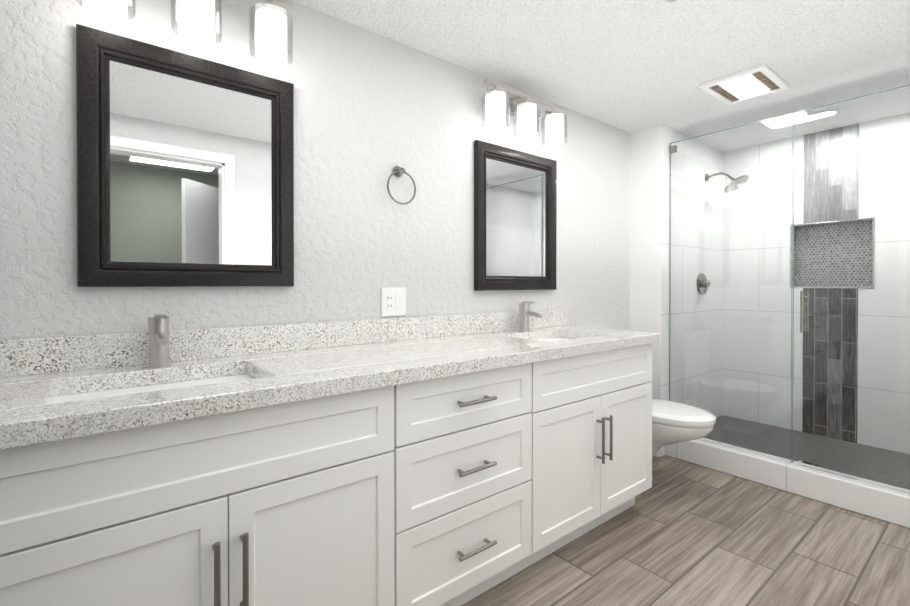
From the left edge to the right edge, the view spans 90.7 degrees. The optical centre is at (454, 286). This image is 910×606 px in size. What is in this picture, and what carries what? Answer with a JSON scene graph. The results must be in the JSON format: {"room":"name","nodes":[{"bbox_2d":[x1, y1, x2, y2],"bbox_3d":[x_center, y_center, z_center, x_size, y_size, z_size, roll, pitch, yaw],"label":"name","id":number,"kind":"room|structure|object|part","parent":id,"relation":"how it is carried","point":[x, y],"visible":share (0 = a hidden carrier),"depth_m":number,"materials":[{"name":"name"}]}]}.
{"room":"bathroom","nodes":[
{"label":"bathroom","id":0,"kind":"room"},
{"bbox_2d":[0,0,629,339],"bbox_3d":[-0.268,0.037,2.060,3.785,2.240,0.120,0,0,-39],"label":"wall","id":1,"kind":"structure","parent":0,"point":[372,110],"depth_m":1.81,"materials":[{"name":"white paint"}]},
{"bbox_2d":[75,0,292,65],"bbox_3d":[-0.819,-0.905,1.419,0.590,0.231,0.181,0,0,-39],"label":"sconce","id":2,"kind":"object","parent":1,"relation":"attached to","point":[270,24],"visible":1,"depth_m":1.48,"materials":[{"name":"white glass"}]},
{"bbox_2d":[76,24,293,286],"bbox_3d":[-0.850,-0.378,1.493,0.622,0.757,0.030,0,0,-39],"label":"mirror","id":3,"kind":"object","parent":1,"relation":"attached to","point":[185,170],"visible":0.98,"depth_m":1.46,"materials":[{"name":"black wood"}]},
{"bbox_3d":[-0.857,-0.378,1.501,0.474,0.609,0.006,0,0,-39],"label":"glass","id":4,"kind":"part","parent":3,"relation":"part of","materials":[{"name":"mirror"}]},
{"bbox_2d":[0,309,567,376],"bbox_3d":[-0.453,0.190,1.818,2.912,0.100,0.021,0,0,-39],"label":"backsplash","id":5,"kind":"structure","parent":1,"relation":"attached to","point":[45,354],"depth_m":1.56,"materials":[{"name":"white stone"}]},
{"bbox_2d":[381,288,405,316],"bbox_3d":[-0.268,0.067,1.977,0.125,0.125,0.009,0,0,-39],"label":"electrical outlet plate","id":6,"kind":"object","parent":1,"relation":"attached to","point":[393,301],"visible":1,"depth_m":1.97,"materials":[{"name":"white plastic"}]},
{"bbox_2d":[387,166,415,204],"bbox_3d":[-0.241,-0.445,1.972,0.148,0.174,0.046,0,0,-39],"label":"towel ring","id":7,"kind":"object","parent":1,"relation":"attached to","point":[398,171],"visible":0.98,"depth_m":1.97,"materials":[{"name":"silver metal"}]},
{"bbox_2d":[474,140,556,290],"bbox_3d":[0.347,-0.359,2.453,0.622,0.757,0.030,0,0,-39],"label":"mirror","id":8,"kind":"object","parent":1,"relation":"attached to","point":[515,210],"visible":1,"depth_m":2.43,"materials":[{"name":"black wood"}]},
{"bbox_3d":[0.341,-0.359,2.461,0.474,0.609,0.006,0,0,-39],"label":"glass","id":9,"kind":"part","parent":8,"relation":"part of","materials":[{"name":"mirror"}]},
{"bbox_2d":[481,78,566,145],"bbox_3d":[0.363,-0.910,2.367,0.590,0.231,0.181,0,0,-39],"label":"sconce","id":10,"kind":"object","parent":1,"relation":"attached to","point":[520,107],"visible":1,"depth_m":2.31,"materials":[{"name":"white glass"}]},
{"bbox_2d":[292,0,909,151],"bbox_3d":[0.972,-1.116,0.901,5.600,0.080,3.510,0,0,-39],"label":"ceiling","id":11,"kind":"structure","parent":0,"point":[630,66],"depth_m":2.07,"materials":[{"name":"white paint"}]},
{"bbox_2d":[700,64,788,105],"bbox_3d":[1.555,-1.074,2.413,0.380,0.022,0.300,0,0,-39],"label":"fan","id":12,"kind":"object","parent":11,"relation":"attached to","point":[750,83],"visible":1,"depth_m":2.38,"materials":[{"name":"white plastic"}]},
{"bbox_2d":[709,71,779,101],"bbox_3d":[1.555,-1.076,2.413,0.308,0.018,0.234,0,0,-39],"label":"grille","id":13,"kind":"object","parent":12,"relation":"attached to","point":[759,83],"depth_m":2.41,"materials":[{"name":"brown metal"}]},
{"bbox_2d":[785,109,838,124],"bbox_3d":[2.283,-1.084,2.881,0.128,0.007,0.278,0,0,-39],"label":"recessed light","id":14,"kind":"object","parent":11,"relation":"in","point":[807,119],"depth_m":2.87,"materials":[{"name":"white plastic"}]},
{"bbox_2d":[630,125,659,398],"bbox_3d":[1.725,0.028,3.522,1.155,2.240,0.332,0,0,-39],"label":"wall","id":15,"kind":"structure","parent":0,"point":[644,215],"depth_m":3.10,"materials":[{"name":"white paint"}]},
{"bbox_2d":[659,124,722,456],"bbox_3d":[1.817,0.029,3.376,1.115,2.240,0.012,0,0,-39],"label":"wall tile","id":16,"kind":"structure","parent":15,"relation":"attached to","point":[668,135],"depth_m":3.29,"materials":[{"name":"white tile"}]},
{"bbox_2d":[697,273,710,294],"bbox_3d":[1.875,-0.020,3.366,0.200,0.166,0.072,0,0,-39],"label":"shower valve","id":17,"kind":"object","parent":16,"relation":"attached to","point":[703,282],"depth_m":3.37,"materials":[{"name":"silver metal"}]},
{"bbox_2d":[705,172,748,192],"bbox_3d":[2.022,-0.781,3.344,0.180,0.168,0.282,0,0,-39],"label":"shower head","id":18,"kind":"object","parent":16,"relation":"attached to","point":[736,185],"depth_m":3.30},
{"bbox_2d":[665,438,909,527],"bbox_3d":[1.984,1.079,2.466,0.120,0.150,1.626,0,0,-39],"label":"sill","id":19,"kind":"structure","parent":15,"relation":"attached to","point":[878,501],"depth_m":2.47,"materials":[{"name":"tile"}]},
{"bbox_2d":[669,84,909,492],"bbox_3d":[1.947,0.010,2.506,0.108,1.982,1.504,0,0,-39],"label":"glass","id":20,"kind":"object","parent":19,"relation":"on","point":[672,149],"visible":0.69,"depth_m":2.54,"materials":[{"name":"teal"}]},
{"bbox_3d":[1.949,0.139,2.505,0.108,0.230,0.018,0,0,-39],"label":"handle","id":21,"kind":"part","parent":20,"relation":"part of","materials":[{"name":"silver metal"}]},
{"bbox_3d":[2.167,0.012,2.232,0.010,1.982,0.803,0,0,-39],"label":"door","id":22,"kind":"part","parent":20,"relation":"part of","materials":[{"name":"clear glass"}]},
{"bbox_2d":[461,455,909,605],"bbox_3d":[0.972,1.194,0.915,5.600,0.060,3.510,0,0,-39],"label":"floor","id":23,"kind":"structure","parent":0,"point":[681,533],"depth_m":1.93,"materials":[{"name":"brown wood"}]},
{"bbox_2d":[0,341,659,605],"bbox_3d":[-0.280,0.723,1.595,2.900,0.872,0.589,0,0,-39],"label":"bathroom vanity","id":24,"kind":"object","parent":23,"relation":"on","point":[452,460],"depth_m":1.24,"materials":[{"name":"white paint"}]},
{"bbox_2d":[0,325,659,440],"bbox_3d":[-0.278,0.264,1.599,2.912,0.046,0.583,0,0,-39],"label":"countertop","id":25,"kind":"structure","parent":24,"relation":"on","point":[27,407],"depth_m":1.29,"materials":[{"name":"white stone"}]},
{"bbox_2d":[52,369,255,400],"bbox_3d":[-0.770,0.351,1.205,0.518,0.148,0.368,0,0,-39],"label":"sink","id":26,"kind":"object","parent":25,"relation":"in","point":[229,374],"depth_m":1.30,"materials":[{"name":"white ceramic"}]},
{"bbox_2d":[144,314,171,368],"bbox_3d":[-0.875,0.164,1.336,0.062,0.158,0.150,0,0,-39],"label":"faucet","id":27,"kind":"object","parent":25,"relation":"on","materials":[{"name":"silver metal"}]},
{"bbox_2d":[516,301,543,332],"bbox_3d":[0.396,0.158,2.355,0.062,0.158,0.150,0,0,-39],"label":"faucet","id":28,"kind":"object","parent":25,"relation":"on","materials":[{"name":"silver metal"}]},
{"bbox_2d":[536,333,567,340],"bbox_3d":[0.494,0.345,2.218,0.518,0.148,0.368,0,0,-39],"label":"sink","id":29,"kind":"object","parent":25,"relation":"in","point":[555,336],"depth_m":2.44,"materials":[{"name":"white ceramic"}]},
{"bbox_2d":[652,399,715,479],"bbox_3d":[1.160,0.751,2.669,0.450,0.805,0.708,0,0,-39],"label":"toilet","id":30,"kind":"object","parent":23,"relation":"on","point":[674,422],"visible":0.31,"depth_m":2.44,"materials":[{"name":"white ceramic"}]},
{"bbox_3d":[1.171,0.948,2.657,0.376,0.410,0.657,0,0,-39],"label":"bowl","id":31,"kind":"part","parent":30,"relation":"part of","materials":[{"name":"white ceramic"}]},
{"bbox_3d":[1.217,0.718,2.597,0.390,0.047,0.526,0,0,-39],"label":"lid","id":32,"kind":"part","parent":30,"relation":"part of","materials":[{"name":"white ceramic"}]},
{"bbox_2d":[704,415,909,489],"bbox_3d":[2.355,1.103,2.763,0.850,0.100,1.626,0,0,-39],"label":"pan","id":33,"kind":"object","parent":23,"relation":"on","point":[804,442],"depth_m":2.88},
{"bbox_2d":[797,460,819,466],"bbox_3d":[2.078,1.052,2.652,0.100,0.003,0.100,0,0,-39],"label":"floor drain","id":34,"kind":"object","parent":33,"relation":"in","point":[805,462],"depth_m":2.67,"materials":[{"name":"silver metal"}]},
{"bbox_3d":[3.214,0.034,2.556,0.040,2.240,3.038,0,0,-39],"label":"wall","id":35,"kind":"structure","parent":0,"visible":0},
{"bbox_2d":[722,113,909,453],"bbox_3d":[3.163,0.034,2.508,0.100,2.240,3.026,0,0,-39],"label":"wall tile","id":36,"kind":"structure","parent":35,"relation":"attached to","point":[903,366],"depth_m":3.30,"materials":[{"name":"white tile"}]},
{"bbox_2d":[802,123,858,442],"bbox_3d":[2.603,-0.019,3.123,0.004,2.140,0.299,0,0,-39],"label":"wall band","id":37,"kind":"object","parent":36,"relation":"attached to","point":[850,316],"depth_m":3.11,"materials":[{"name":"tile"}]},
{"bbox_2d":[791,219,872,286],"bbox_3d":[2.641,-0.221,3.151,0.088,0.449,0.442,0,0,-39],"label":"wall","id":38,"kind":"structure","parent":36,"relation":"attached to","point":[795,257],"depth_m":3.33,"materials":[{"name":"white tile"}]},
{"bbox_2d":[796,221,871,286],"bbox_3d":[2.679,-0.221,3.182,0.010,0.449,0.442,0,0,-39],"label":"shower niche","id":39,"kind":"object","parent":36,"relation":"attached to","point":[849,257],"depth_m":3.17,"materials":[{"name":"tile"}]},
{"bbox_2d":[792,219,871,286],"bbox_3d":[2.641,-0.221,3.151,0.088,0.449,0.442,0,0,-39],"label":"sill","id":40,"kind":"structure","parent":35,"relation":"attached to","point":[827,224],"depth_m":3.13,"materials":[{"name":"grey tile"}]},
{"bbox_2d":[790,217,874,287],"bbox_3d":[2.604,-0.221,3.122,0.006,0.465,0.458,0,0,-39],"label":"trim","id":41,"kind":"structure","parent":35,"relation":"attached to","point":[828,222],"depth_m":3.08,"materials":[{"name":"silver metal"}]}
]}

